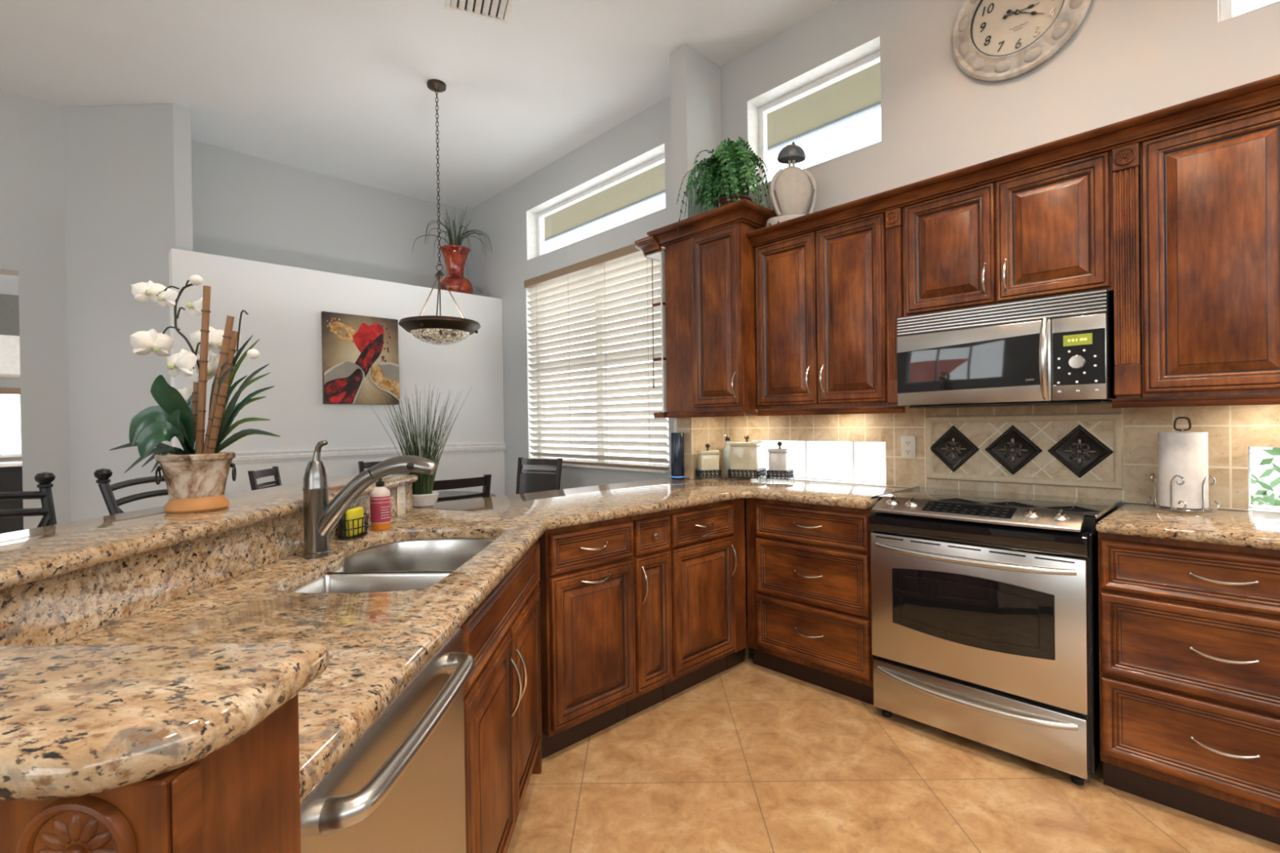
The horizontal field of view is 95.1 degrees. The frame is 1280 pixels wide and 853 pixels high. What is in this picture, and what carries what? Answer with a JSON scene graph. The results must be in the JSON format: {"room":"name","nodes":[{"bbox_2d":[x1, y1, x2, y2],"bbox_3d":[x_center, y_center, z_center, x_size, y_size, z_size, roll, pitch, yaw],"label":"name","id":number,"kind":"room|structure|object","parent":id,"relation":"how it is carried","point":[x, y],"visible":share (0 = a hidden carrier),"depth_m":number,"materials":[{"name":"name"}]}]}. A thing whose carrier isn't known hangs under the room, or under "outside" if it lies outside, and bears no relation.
{"room":"kitchen","nodes":[
{"label":"kitchen","id":0,"kind":"room"},
{"bbox_2d":[0,293,19,336],"bbox_3d":[-6.663,-1.103,5.778,3.600,0.410,0.449,-1,0,-44],"label":"wall","id":1,"kind":"structure","parent":0,"point":[9,304],"depth_m":5.83,"materials":[{"name":"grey paint"}]},
{"bbox_2d":[0,334,20,377],"bbox_3d":[-6.639,-0.703,5.761,3.600,0.389,0.498,-1,0,-44],"label":"trim","id":2,"kind":"structure","parent":1,"relation":"attached to","point":[10,358],"depth_m":5.80,"materials":[{"name":"white paint"}]},
{"bbox_2d":[0,274,22,462],"bbox_3d":[-6.864,-0.459,6.030,8.040,3.565,0.200,-1,0,-44],"label":"wall","id":3,"kind":"structure","parent":0,"point":[9,285],"depth_m":6.14,"materials":[{"name":"grey paint"}]},
{"bbox_2d":[0,394,22,457],"bbox_3d":[-6.787,-0.028,6.059,0.580,0.700,0.040,-1,0,-44],"label":"window","id":4,"kind":"structure","parent":3,"relation":"in","point":[13,455],"depth_m":6.22,"materials":[{"name":"white plastic"}]},
{"bbox_2d":[0,387,22,459],"bbox_3d":[-6.707,-0.028,5.976,0.600,0.740,0.070,-1,0,-44],"label":"window blind","id":5,"kind":"object","parent":4,"relation":"attached to","point":[2,390],"visible":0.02,"depth_m":6.10,"materials":[{"name":"white plastic"}]},
{"bbox_2d":[62,103,193,521],"bbox_3d":[-3.637,-0.494,4.192,0.660,3.564,0.577,-1,0,-44],"label":"wall pillar","id":6,"kind":"structure","parent":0,"point":[128,168],"depth_m":4.16,"materials":[{"name":"grey paint"}]},
{"bbox_2d":[0,90,466,529],"bbox_3d":[-4.744,-0.476,3.671,7.840,3.565,0.200,-1,0,-44],"label":"wall","id":7,"kind":"structure","parent":0,"point":[245,206],"depth_m":4.71,"materials":[{"name":"grey paint"}]},
{"bbox_2d":[168,248,505,496],"bbox_3d":[-2.516,0.013,5.167,2.565,2.507,0.714,-1,0,-44],"label":"wall","id":8,"kind":"structure","parent":0,"point":[284,305],"depth_m":4.67,"materials":[{"name":"white paint"}]},
{"bbox_2d":[321,311,399,404],"bbox_3d":[-2.301,-0.551,4.850,0.594,0.732,0.046,-1,0,-44],"label":"canvas painting","id":9,"kind":"object","parent":8,"relation":"attached to","point":[360,353],"visible":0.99,"depth_m":4.83,"materials":[{"name":"multicoloured fabric"}]},
{"bbox_2d":[231,442,506,463],"bbox_3d":[-2.258,0.214,4.902,2.563,0.080,0.022,-1,0,-44],"label":"trim","id":10,"kind":"structure","parent":8,"relation":"attached to","point":[294,455],"depth_m":4.77,"materials":[{"name":"white paint"}]},
{"bbox_2d":[437,244,472,294],"bbox_3d":[-1.820,-1.502,5.773,0.332,0.494,0.332,-1,0,-44],"label":"vase","id":11,"kind":"object","parent":8,"relation":"on","point":[455,256],"visible":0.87,"depth_m":5.68,"materials":[{"name":"red ceramic"}]},
{"bbox_2d":[412,207,492,257],"bbox_3d":[-1.841,-1.896,5.727,0.638,0.580,0.706,-1,0,-44],"label":"arrangement","id":12,"kind":"object","parent":11,"relation":"in","point":[451,242],"visible":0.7,"depth_m":5.72,"materials":[{"name":"plant"}]},
{"bbox_2d":[0,0,837,211],"bbox_3d":[-2.534,-2.353,1.469,8.040,0.150,12.800,-1,0,-44],"label":"ceiling","id":13,"kind":"structure","parent":0,"point":[339,89],"depth_m":3.76,"materials":[{"name":"paint"}]},
{"bbox_2d":[398,79,480,345],"bbox_3d":[-1.360,-1.431,3.957,0.524,1.752,0.524,-1,0,0],"label":"pendant lamp","id":14,"kind":"object","parent":13,"relation":"hanging from","point":[437,330],"visible":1,"depth_m":3.86,"materials":[{"name":"brown metal"}]},
{"bbox_2d":[444,0,513,23],"bbox_3d":[-0.873,-2.304,3.177,0.340,0.013,0.240,-1,0,-22],"label":"ceiling vent","id":15,"kind":"object","parent":13,"relation":"in","point":[497,10],"visible":1,"depth_m":3.23,"materials":[{"name":"white metal"}]},
{"bbox_2d":[412,490,439,506],"bbox_3d":[-0.945,0.316,2.540,0.144,0.056,0.144,-1,0,-44],"label":"pot","id":16,"kind":"object","parent":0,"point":[420,498],"depth_m":2.49,"materials":[{"name":"grey ceramic"}]},
{"bbox_2d":[670,44,723,479],"bbox_3d":[0.381,-0.549,3.740,0.339,3.564,0.130,-1,0,-44],"label":"wall","id":17,"kind":"structure","parent":0,"point":[695,79],"depth_m":3.63,"materials":[{"name":"grey paint"}]},
{"bbox_2d":[634,235,667,417],"bbox_3d":[0.179,-0.609,3.796,0.474,1.107,0.224,-1,0,-44],"label":"shelf unit","id":18,"kind":"object","parent":17,"relation":"attached to","point":[651,247],"visible":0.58,"depth_m":3.61,"materials":[{"name":"brown wood"}]},
{"bbox_2d":[673,417,676,432],"bbox_3d":[0.226,0.133,3.660,0.014,0.374,0.024,-1,0,-44],"label":"trim","id":19,"kind":"structure","parent":17,"relation":"attached to","point":[674,419],"depth_m":3.65,"materials":[{"name":"white paint"}]},
{"bbox_2d":[676,416,724,479],"bbox_3d":[0.392,0.114,3.720,0.332,0.406,0.117,-1,0,-44],"label":"backsplash","id":20,"kind":"structure","parent":17,"relation":"attached to","point":[698,432],"depth_m":3.62,"materials":[{"name":"tile"}]},
{"bbox_2d":[664,222,759,417],"bbox_3d":[0.499,-0.615,3.497,0.500,1.115,0.578,-1,0,-44],"label":"upper cabinet","id":21,"kind":"object","parent":17,"relation":"attached to","point":[710,279],"depth_m":3.28,"materials":[{"name":"brown wood"}]},
{"bbox_2d":[676,136,773,234],"bbox_3d":[0.503,-1.398,3.404,0.531,0.558,0.528,-1,0,24],"label":"potted fern","id":22,"kind":"object","parent":21,"relation":"on","point":[735,166],"visible":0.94,"depth_m":3.33,"materials":[{"name":"green plant"}]},
{"bbox_2d":[714,194,751,208],"bbox_3d":[0.544,-1.244,3.418,0.221,0.140,0.222,-1,0,0],"label":"pot","id":23,"kind":"object","parent":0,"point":[722,201],"depth_m":3.33,"materials":[{"name":"brown ceramic"}]},
{"bbox_2d":[466,0,1279,620],"bbox_3d":[1.420,-0.560,3.046,0.200,3.565,9.630,-1,0,-44],"label":"wall","id":24,"kind":"structure","parent":0,"point":[1126,60],"depth_m":3.00,"materials":[{"name":"grey paint"}]},
{"bbox_2d":[537,154,664,256],"bbox_3d":[-0.338,-1.785,4.914,0.050,0.458,1.785,-1,0,-44],"label":"window","id":25,"kind":"structure","parent":24,"relation":"in","point":[654,162],"depth_m":4.99,"materials":[{"name":"white plastic"}]},
{"bbox_2d":[537,280,669,473],"bbox_3d":[-0.384,-0.515,4.877,0.205,1.706,1.810,-1,0,-44],"label":"window","id":26,"kind":"structure","parent":24,"relation":"in","point":[636,469],"depth_m":4.90,"materials":[{"name":"white plastic"}]},
{"bbox_2d":[524,243,669,470],"bbox_3d":[-0.430,-0.523,4.833,0.092,1.678,1.790,-1,0,-44],"label":"blind","id":27,"kind":"object","parent":26,"relation":"attached to","point":[624,264],"visible":0.8,"depth_m":4.75,"materials":[{"name":"white plastic"}]},
{"bbox_2d":[646,198,777,247],"bbox_3d":[0.482,-1.144,3.487,0.524,0.086,0.724,-1,0,-44],"label":"crown molding","id":28,"kind":"structure","parent":24,"relation":"attached to","point":[744,211],"depth_m":3.24,"materials":[{"name":"brown wood"}]},
{"bbox_2d":[544,62,880,243],"bbox_3d":[1.019,-2.196,4.039,0.639,0.165,8.400,-1,0,-44],"label":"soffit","id":29,"kind":"structure","parent":24,"relation":"attached to","point":[856,95],"depth_m":4.21,"materials":[{"name":"beige paint"}]},
{"bbox_2d":[758,50,879,184],"bbox_3d":[1.064,-1.760,3.450,0.050,0.545,0.838,-1,0,-44],"label":"window","id":30,"kind":"structure","parent":24,"relation":"in","point":[873,59],"depth_m":3.54,"materials":[{"name":"white plastic"}]},
{"bbox_2d":[759,440,885,484],"bbox_3d":[1.071,0.195,3.433,0.050,0.230,0.850,-1,0,-44],"label":"window","id":31,"kind":"structure","parent":24,"relation":"in","point":[855,473],"depth_m":3.36,"materials":[{"name":"white plastic"}]},
{"bbox_2d":[755,212,909,416],"bbox_3d":[1.017,-0.548,3.045,0.381,0.972,0.798,-1,0,-44],"label":"upper cabinet","id":32,"kind":"object","parent":24,"relation":"attached to","point":[821,310],"depth_m":2.92,"materials":[{"name":"brown wood"}]},
{"bbox_2d":[764,142,817,226],"bbox_3d":[0.833,-1.295,3.210,0.296,0.524,0.168,-1,0,2],"label":"urn","id":33,"kind":"object","parent":32,"relation":"on","point":[792,195],"visible":0.58,"depth_m":3.16,"materials":[{"name":"beige ceramic"}]},
{"bbox_2d":[884,207,903,405],"bbox_3d":[1.278,-0.568,2.788,0.360,0.937,0.068,-1,0,-44],"label":"fluted pilaster","id":34,"kind":"object","parent":24,"relation":"attached to","point":[893,218],"visible":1,"depth_m":2.67,"materials":[{"name":"brown wood"}]},
{"bbox_2d":[901,435,915,459],"bbox_3d":[1.351,0.106,2.952,0.008,0.116,0.072,-1,0,-44],"label":"wall outlet","id":35,"kind":"object","parent":24,"relation":"attached to","point":[908,442],"visible":1,"depth_m":2.95,"materials":[{"name":"beige plastic"}]},
{"bbox_2d":[904,440,911,446],"bbox_3d":[1.349,0.085,2.949,0.002,0.028,0.034,-1,0,-44],"label":"socket","id":36,"kind":"object","parent":35,"relation":"attached to","point":[907,443],"depth_m":2.95,"materials":[{"name":"beige plastic"}]},
{"bbox_2d":[904,448,911,454],"bbox_3d":[1.349,0.127,2.950,0.002,0.028,0.034,-1,0,-44],"label":"socket","id":37,"kind":"object","parent":35,"relation":"attached to","point":[907,451],"depth_m":2.95,"materials":[{"name":"beige plastic"}]},
{"bbox_2d":[930,425,979,471],"bbox_3d":[1.494,0.107,2.794,0.012,0.223,0.223,-1,0,-44],"label":"medallion tile","id":38,"kind":"structure","parent":24,"relation":"attached to","point":[953,448],"depth_m":2.79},
{"bbox_2d":[724,404,1279,511],"bbox_3d":[1.668,0.096,2.641,0.020,0.420,3.208,-1,0,-44],"label":"backsplash","id":39,"kind":"structure","parent":24,"relation":"attached to","point":[1231,429],"depth_m":2.40,"materials":[{"name":"tile"}]},
{"bbox_2d":[902,150,1114,316],"bbox_3d":[1.551,-0.766,2.483,0.381,0.546,0.747,-1,0,-44],"label":"upper cabinet","id":40,"kind":"object","parent":24,"relation":"attached to","point":[1048,232],"visible":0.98,"depth_m":2.33,"materials":[{"name":"brown wood"}]},
{"bbox_2d":[897,288,1115,408],"bbox_3d":[1.524,-0.288,2.464,0.449,0.404,0.737,-1,0,-44],"label":"microwave","id":41,"kind":"object","parent":40,"relation":"attached to","point":[1057,349],"visible":0.99,"depth_m":2.29,"materials":[{"name":"silver metal"}]},
{"bbox_2d":[745,74,1279,247],"bbox_3d":[1.434,-1.024,2.329,0.074,0.065,2.413,-1,0,-44],"label":"crown molding","id":42,"kind":"structure","parent":40,"relation":"attached to","point":[1264,93],"depth_m":2.21,"materials":[{"name":"brown wood"}]},
{"bbox_2d":[985,425,1042,475],"bbox_3d":[1.664,0.105,2.616,0.012,0.223,0.223,-1,0,-44],"label":"medallion tile","id":43,"kind":"structure","parent":24,"relation":"attached to","point":[1013,450],"depth_m":2.61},
{"bbox_2d":[951,0,1092,81],"bbox_3d":[1.663,-1.824,2.583,0.042,0.544,0.544,-1,0,-44],"label":"wall clock","id":44,"kind":"object","parent":24,"relation":"attached to","point":[992,40],"visible":1,"depth_m":2.60,"materials":[{"name":"beige wood"}]},
{"bbox_2d":[925,413,1123,488],"bbox_3d":[1.670,0.101,2.612,0.016,0.304,0.751,-1,0,-44],"label":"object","id":45,"kind":"structure","parent":24,"relation":"attached to","point":[1045,431],"depth_m":2.56,"materials":[{"name":"tile"}]},
{"bbox_2d":[1048,424,1113,478],"bbox_3d":[1.832,0.104,2.441,0.012,0.223,0.223,-1,0,-44],"label":"medallion tile","id":46,"kind":"structure","parent":24,"relation":"attached to","point":[1079,451],"depth_m":2.44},
{"bbox_2d":[1111,142,1142,398],"bbox_3d":[1.846,-0.573,2.194,0.360,0.937,0.074,-1,0,-44],"label":"fluted pilaster","id":47,"kind":"object","parent":24,"relation":"attached to","point":[1127,371],"visible":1,"depth_m":2.08,"materials":[{"name":"brown wood"}]},
{"bbox_2d":[1111,104,1279,408],"bbox_3d":[2.110,-0.557,1.905,0.381,0.972,0.873,-1,0,-44],"label":"upper cabinet","id":48,"kind":"object","parent":24,"relation":"attached to","point":[1210,193],"depth_m":1.92,"materials":[{"name":"brown wood"}]},
{"bbox_2d":[1218,0,1232,22],"bbox_3d":[2.574,-1.766,1.874,0.050,0.557,1.027,-1,0,-44],"label":"window","id":49,"kind":"structure","parent":24,"relation":"in","point":[1225,6],"depth_m":2.22,"materials":[{"name":"white plastic"}]},
{"bbox_2d":[506,620,1279,852],"bbox_3d":[-2.481,1.347,1.490,8.040,0.120,12.800,-1,0,-44],"label":"floor","id":50,"kind":"structure","parent":0,"point":[749,757],"depth_m":1.98,"materials":[{"name":"tile"}]},
{"bbox_2d":[0,461,23,533],"bbox_3d":[-6.696,0.816,5.635,1.340,0.895,0.550,-1,0,-44],"label":"sideboard","id":51,"kind":"object","parent":50,"relation":"on","point":[11,472],"visible":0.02,"depth_m":5.76,"materials":[{"name":"black wood"}]},
{"bbox_2d":[0,471,57,527],"bbox_3d":[-1.493,0.701,1.485,0.504,1.145,0.454,-1,0,0],"label":"bar stool","id":52,"kind":"object","parent":50,"relation":"on","point":[45,479],"visible":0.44,"depth_m":1.67,"materials":[{"name":"wood"}]},
{"bbox_2d":[93,468,168,515],"bbox_3d":[-1.400,0.697,2.020,0.572,1.145,0.454,-1,0,0],"label":"bar stool","id":53,"kind":"object","parent":50,"relation":"on","point":[102,475],"visible":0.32,"depth_m":1.84,"materials":[{"name":"wood"}]},
{"bbox_2d":[0,693,301,852],"bbox_3d":[-0.616,0.752,0.464,0.633,1.029,0.176,-1,0,0],"label":"peninsula end panel","id":54,"kind":"object","parent":50,"relation":"on","point":[243,797],"visible":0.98,"depth_m":0.41,"materials":[{"name":"brown wood"}]},
{"bbox_2d":[0,474,417,800],"bbox_3d":[-0.771,0.217,1.387,0.976,0.032,2.060,-1,0,0],"label":"raised bar","id":55,"kind":"object","parent":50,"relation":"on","point":[76,720],"visible":1,"depth_m":0.46,"materials":[{"name":"beige stone"}]},
{"bbox_2d":[109,275,279,513],"bbox_3d":[-1.086,-0.082,1.429,0.388,0.574,0.186,-1,0,-15],"label":"potted orchid","id":56,"kind":"object","parent":55,"relation":"on","point":[195,477],"visible":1,"depth_m":1.41,"materials":[{"name":"plant"}]},
{"bbox_2d":[247,466,281,490],"bbox_3d":[-2.358,0.778,4.077,0.510,0.985,0.442,-1,0,-13],"label":"dining chair","id":57,"kind":"object","parent":50,"relation":"on","point":[254,475],"visible":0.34,"depth_m":4.04,"materials":[{"name":"wood"}]},
{"bbox_2d":[358,461,410,475],"bbox_3d":[-1.938,0.768,4.700,0.442,0.985,0.510,-1,0,-44],"label":"dining chair","id":58,"kind":"object","parent":50,"relation":"on","point":[362,465],"visible":0.11,"depth_m":4.75,"materials":[{"name":"wood"}]},
{"bbox_2d":[300,626,475,852],"bbox_3d":[-0.609,0.830,0.904,0.620,0.868,0.590,-1,0,0],"label":"dishwasher","id":59,"kind":"object","parent":50,"relation":"on","point":[400,788],"visible":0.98,"depth_m":0.89,"materials":[{"name":"silver metal"}]},
{"bbox_2d":[412,474,491,502],"bbox_3d":[-1.149,0.765,3.297,0.442,0.985,0.510,-1,0,-44],"label":"dining chair","id":60,"kind":"object","parent":50,"relation":"on","point":[485,481],"visible":0.17,"depth_m":3.16,"materials":[{"name":"wood"}]},
{"bbox_2d":[437,490,496,502],"bbox_3d":[-1.526,0.879,4.098,1.040,0.737,1.040,-1,0,-44],"label":"dining table","id":61,"kind":"object","parent":50,"relation":"on","point":[442,494],"visible":0.07,"depth_m":4.39,"materials":[{"name":"brown wood"}]},
{"bbox_2d":[460,539,542,852],"bbox_3d":[-0.615,0.822,1.668,0.582,0.874,0.922,-1,0,0],"label":"base cabinet","id":62,"kind":"object","parent":50,"relation":"on","point":[503,713],"visible":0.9,"depth_m":1.53,"materials":[{"name":"brown wood"}]},
{"bbox_2d":[53,475,907,804],"bbox_3d":[-0.121,0.354,2.091,3.330,0.039,1.907,-1,0,-44],"label":"countertop","id":63,"kind":"structure","parent":62,"relation":"on","point":[376,643],"depth_m":1.16,"materials":[{"name":"beige stone"}]},
{"bbox_2d":[338,513,368,540],"bbox_3d":[-0.896,0.314,1.836,0.072,0.062,0.130,-1,0,0],"label":"sponge caddy","id":64,"kind":"object","parent":63,"relation":"on","point":[365,533],"visible":0.73,"depth_m":1.80,"materials":[{"name":"black metal"}]},
{"bbox_2d":[342,506,364,537],"bbox_3d":[-0.897,0.298,1.836,0.030,0.085,0.084,-1,0,0],"label":"sponge","id":65,"kind":"object","parent":64,"relation":"in","point":[353,513],"visible":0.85,"depth_m":1.81,"materials":[{"name":"yellow plastic"}]},
{"bbox_2d":[302,440,437,559],"bbox_3d":[-0.725,0.191,1.574,0.358,0.311,0.066,-1,0,0],"label":"faucet","id":66,"kind":"object","parent":63,"relation":"on","point":[321,517],"visible":1,"depth_m":1.55,"materials":[{"name":"grey metal"}]},
{"bbox_2d":[369,473,393,530],"bbox_3d":[-0.870,0.246,1.968,0.071,0.199,0.064,-1,0,37],"label":"soap bottle","id":67,"kind":"object","parent":63,"relation":"on","point":[380,496],"visible":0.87,"depth_m":1.95,"materials":[{"name":"pink plastic"}]},
{"bbox_2d":[290,537,495,593],"bbox_3d":[-0.655,0.495,1.616,0.453,0.218,0.796,-1,0,0],"label":"sink","id":68,"kind":"object","parent":63,"relation":"in","point":[414,564],"visible":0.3,"depth_m":1.87,"materials":[{"name":"metal"}]},
{"bbox_2d":[369,385,471,506],"bbox_3d":[-0.954,0.077,2.530,0.373,0.534,0.361,-1,0,-40],"label":"potted grass","id":69,"kind":"object","parent":63,"relation":"on","point":[423,494],"depth_m":2.51,"materials":[{"name":"green plant"}]},
{"bbox_2d":[670,432,688,479],"bbox_3d":[0.233,0.179,3.563,0.094,0.284,0.088,-1,0,-44],"label":"speaker","id":70,"kind":"object","parent":63,"relation":"on","point":[677,470],"visible":1,"depth_m":3.52},
{"bbox_2d":[694,443,721,479],"bbox_3d":[0.410,0.209,3.531,0.136,0.216,0.136,-1,0,-8],"label":"canister","id":71,"kind":"object","parent":63,"relation":"on","point":[708,460],"visible":1,"depth_m":3.48,"materials":[{"name":"beige ceramic"}]},
{"bbox_2d":[697,453,719,477],"bbox_3d":[0.410,0.233,3.531,0.108,0.136,0.108,-1,0,-8],"label":"jar","id":72,"kind":"object","parent":71,"relation":"on","point":[708,464],"depth_m":3.48,"materials":[{"name":"beige ceramic"}]},
{"bbox_2d":[722,434,730,477],"bbox_3d":[0.545,0.182,3.666,0.084,0.267,0.066,-1,0,-44],"label":"glass bottle","id":73,"kind":"object","parent":63,"relation":"on","point":[726,453],"visible":0.73,"depth_m":3.65,"materials":[{"name":"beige glass"}]},
{"bbox_2d":[727,435,766,480],"bbox_3d":[0.645,0.182,3.531,0.192,0.263,0.191,-1,0,28],"label":"canister","id":74,"kind":"object","parent":63,"relation":"on","point":[746,457],"visible":1,"depth_m":3.46,"materials":[{"name":"beige ceramic"}]},
{"bbox_2d":[729,444,764,477],"bbox_3d":[0.645,0.206,3.531,0.160,0.183,0.160,-1,0,28],"label":"jar","id":75,"kind":"object","parent":74,"relation":"on","point":[746,460],"depth_m":3.46,"materials":[{"name":"beige ceramic"}]},
{"bbox_2d":[765,441,794,480],"bbox_3d":[0.816,0.199,3.417,0.132,0.226,0.132,-1,0,30],"label":"canister","id":76,"kind":"object","parent":63,"relation":"on","point":[780,459],"visible":1,"depth_m":3.37,"materials":[{"name":"beige ceramic"}]},
{"bbox_2d":[768,452,791,478],"bbox_3d":[0.817,0.223,3.418,0.104,0.146,0.104,-1,0,30],"label":"jar","id":77,"kind":"object","parent":76,"relation":"on","point":[780,463],"depth_m":3.37,"materials":[{"name":"grey ceramic"}]},
{"bbox_2d":[515,457,562,493],"bbox_3d":[-0.931,0.754,4.657,0.442,0.985,0.510,-1,0,29],"label":"dining chair","id":78,"kind":"object","parent":50,"relation":"on","point":[526,482],"visible":0.3,"depth_m":4.85,"materials":[{"name":"wood"}]},
{"bbox_2d":[538,516,635,759],"bbox_3d":[-0.358,0.814,2.498,0.435,0.874,0.602,-1,0,-44],"label":"base cabinet","id":79,"kind":"object","parent":50,"relation":"on","point":[586,584],"visible":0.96,"depth_m":2.27,"materials":[{"name":"brown wood"}]},
{"bbox_2d":[626,510,672,717],"bbox_3d":[-0.119,0.809,2.726,0.222,0.874,0.602,-1,0,-44],"label":"base cabinet","id":80,"kind":"object","parent":50,"relation":"on","point":[651,557],"visible":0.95,"depth_m":2.53,"materials":[{"name":"brown wood"}]},
{"bbox_2d":[662,497,746,699],"bbox_3d":[0.179,0.803,3.012,0.600,0.874,0.602,-1,0,-44],"label":"base cabinet","id":81,"kind":"object","parent":50,"relation":"on","point":[707,548],"visible":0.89,"depth_m":2.78,"materials":[{"name":"brown wood"}]},
{"bbox_2d":[746,497,875,704],"bbox_3d":[0.959,0.792,2.948,0.590,0.874,0.658,-1,0,-44],"label":"base cabinet","id":82,"kind":"object","parent":50,"relation":"on","point":[809,565],"visible":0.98,"depth_m":2.74,"materials":[{"name":"brown wood"}]},
{"bbox_2d":[868,486,1121,785],"bbox_3d":[1.428,0.756,2.403,0.646,0.939,0.782,-1,0,-44],"label":"range","id":83,"kind":"object","parent":50,"relation":"on","point":[985,604],"visible":0.98,"depth_m":2.16,"materials":[{"name":"silver metal"}]},
{"bbox_2d":[876,486,1118,516],"bbox_3d":[1.479,0.304,2.456,0.485,0.009,0.771,-1,0,-44],"label":"cooktop","id":84,"kind":"object","parent":83,"relation":"in","point":[1089,507],"depth_m":2.39,"materials":[{"name":"black glass"}]},
{"bbox_2d":[1097,531,1279,844],"bbox_3d":[1.933,0.784,1.931,0.590,0.874,0.595,-1,0,-44],"label":"base cabinet","id":85,"kind":"object","parent":50,"relation":"on","point":[1189,632],"visible":1,"depth_m":1.80,"materials":[{"name":"brown wood"}]},
{"bbox_3d":[2.346,0.781,1.500,0.590,0.874,0.595,-1,0,-44],"label":"cabinet","id":86,"kind":"object","parent":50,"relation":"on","visible":0},
{"bbox_2d":[1095,502,1279,550],"bbox_3d":[2.139,0.324,1.705,0.599,0.039,1.208,-1,0,-44],"label":"countertop","id":87,"kind":"structure","parent":86,"relation":"on","point":[1248,529],"depth_m":1.86,"materials":[{"name":"beige stone"}]},
{"bbox_2d":[1147,417,1219,512],"bbox_3d":[1.977,0.133,2.135,0.182,0.337,0.166,-1,0,7],"label":"paper towel holder","id":88,"kind":"object","parent":87,"relation":"on","point":[1203,509],"visible":0.71,"depth_m":2.10,"materials":[{"name":"silver metal"}]},
{"bbox_2d":[1157,431,1208,508],"bbox_3d":[1.980,0.156,2.137,0.134,0.270,0.134,-1,0,-44],"label":"paper towel roll","id":89,"kind":"object","parent":88,"relation":"on","point":[1184,455],"visible":0.96,"depth_m":2.09,"materials":[{"name":"white paper"}]},
{"bbox_2d":[1248,446,1279,509],"bbox_3d":[2.530,0.183,1.909,0.050,0.230,0.760,-1,0,-44],"label":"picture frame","id":90,"kind":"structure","parent":87,"relation":"on","point":[1249,447],"depth_m":2.16,"materials":[{"name":"white plastic"}]},
{"bbox_3d":[-1.026,0.752,1.408,0.132,1.030,2.015,-1,0,0],"label":"wall","id":91,"kind":"structure","parent":0,"visible":0},
{"bbox_2d":[0,483,412,645],"bbox_3d":[-0.954,0.293,1.493,0.024,0.114,1.850,-1,0,0],"label":"backsplash","id":92,"kind":"structure","parent":91,"relation":"attached to","point":[52,611],"depth_m":1.10,"materials":[{"name":"beige stone"}]},
{"bbox_2d":[396,484,405,515],"bbox_3d":[-0.935,0.288,2.296,0.008,0.116,0.072,-1,0,0],"label":"wall outlet","id":93,"kind":"object","parent":92,"relation":"attached to","point":[401,504],"visible":0.91,"depth_m":2.29,"materials":[{"name":"beige plastic"}]},
{"bbox_2d":[400,490,404,498],"bbox_3d":[-0.932,0.267,2.296,0.002,0.028,0.034,-1,0,0],"label":"socket","id":94,"kind":"object","parent":93,"relation":"attached to","point":[402,493],"depth_m":2.29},
{"bbox_2d":[400,501,404,509],"bbox_3d":[-0.932,0.309,2.296,0.002,0.028,0.034,-1,0,0],"label":"socket","id":95,"kind":"object","parent":93,"relation":"attached to","point":[402,504],"depth_m":2.29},
{"label":"outside","id":96,"kind":"structure","parent":0,"visible":0},
{"bbox_2d":[0,432,1279,505],"bbox_3d":[0.328,1.454,14.147,100.000,0.240,100.000,-1,0,-44],"label":"ground","id":97,"kind":"structure","parent":96,"point":[828,460],"depth_m":22.39,"materials":[{"name":"white"}]},
{"bbox_2d":[1250,447,1279,506],"bbox_3d":[3.990,0.414,3.347,1.059,1.861,1.153,-1,0,-44],"label":"shrub","id":98,"kind":"object","parent":97,"relation":"on","point":[1270,500],"visible":0.24,"depth_m":3.51,"materials":[{"name":"green plant"}]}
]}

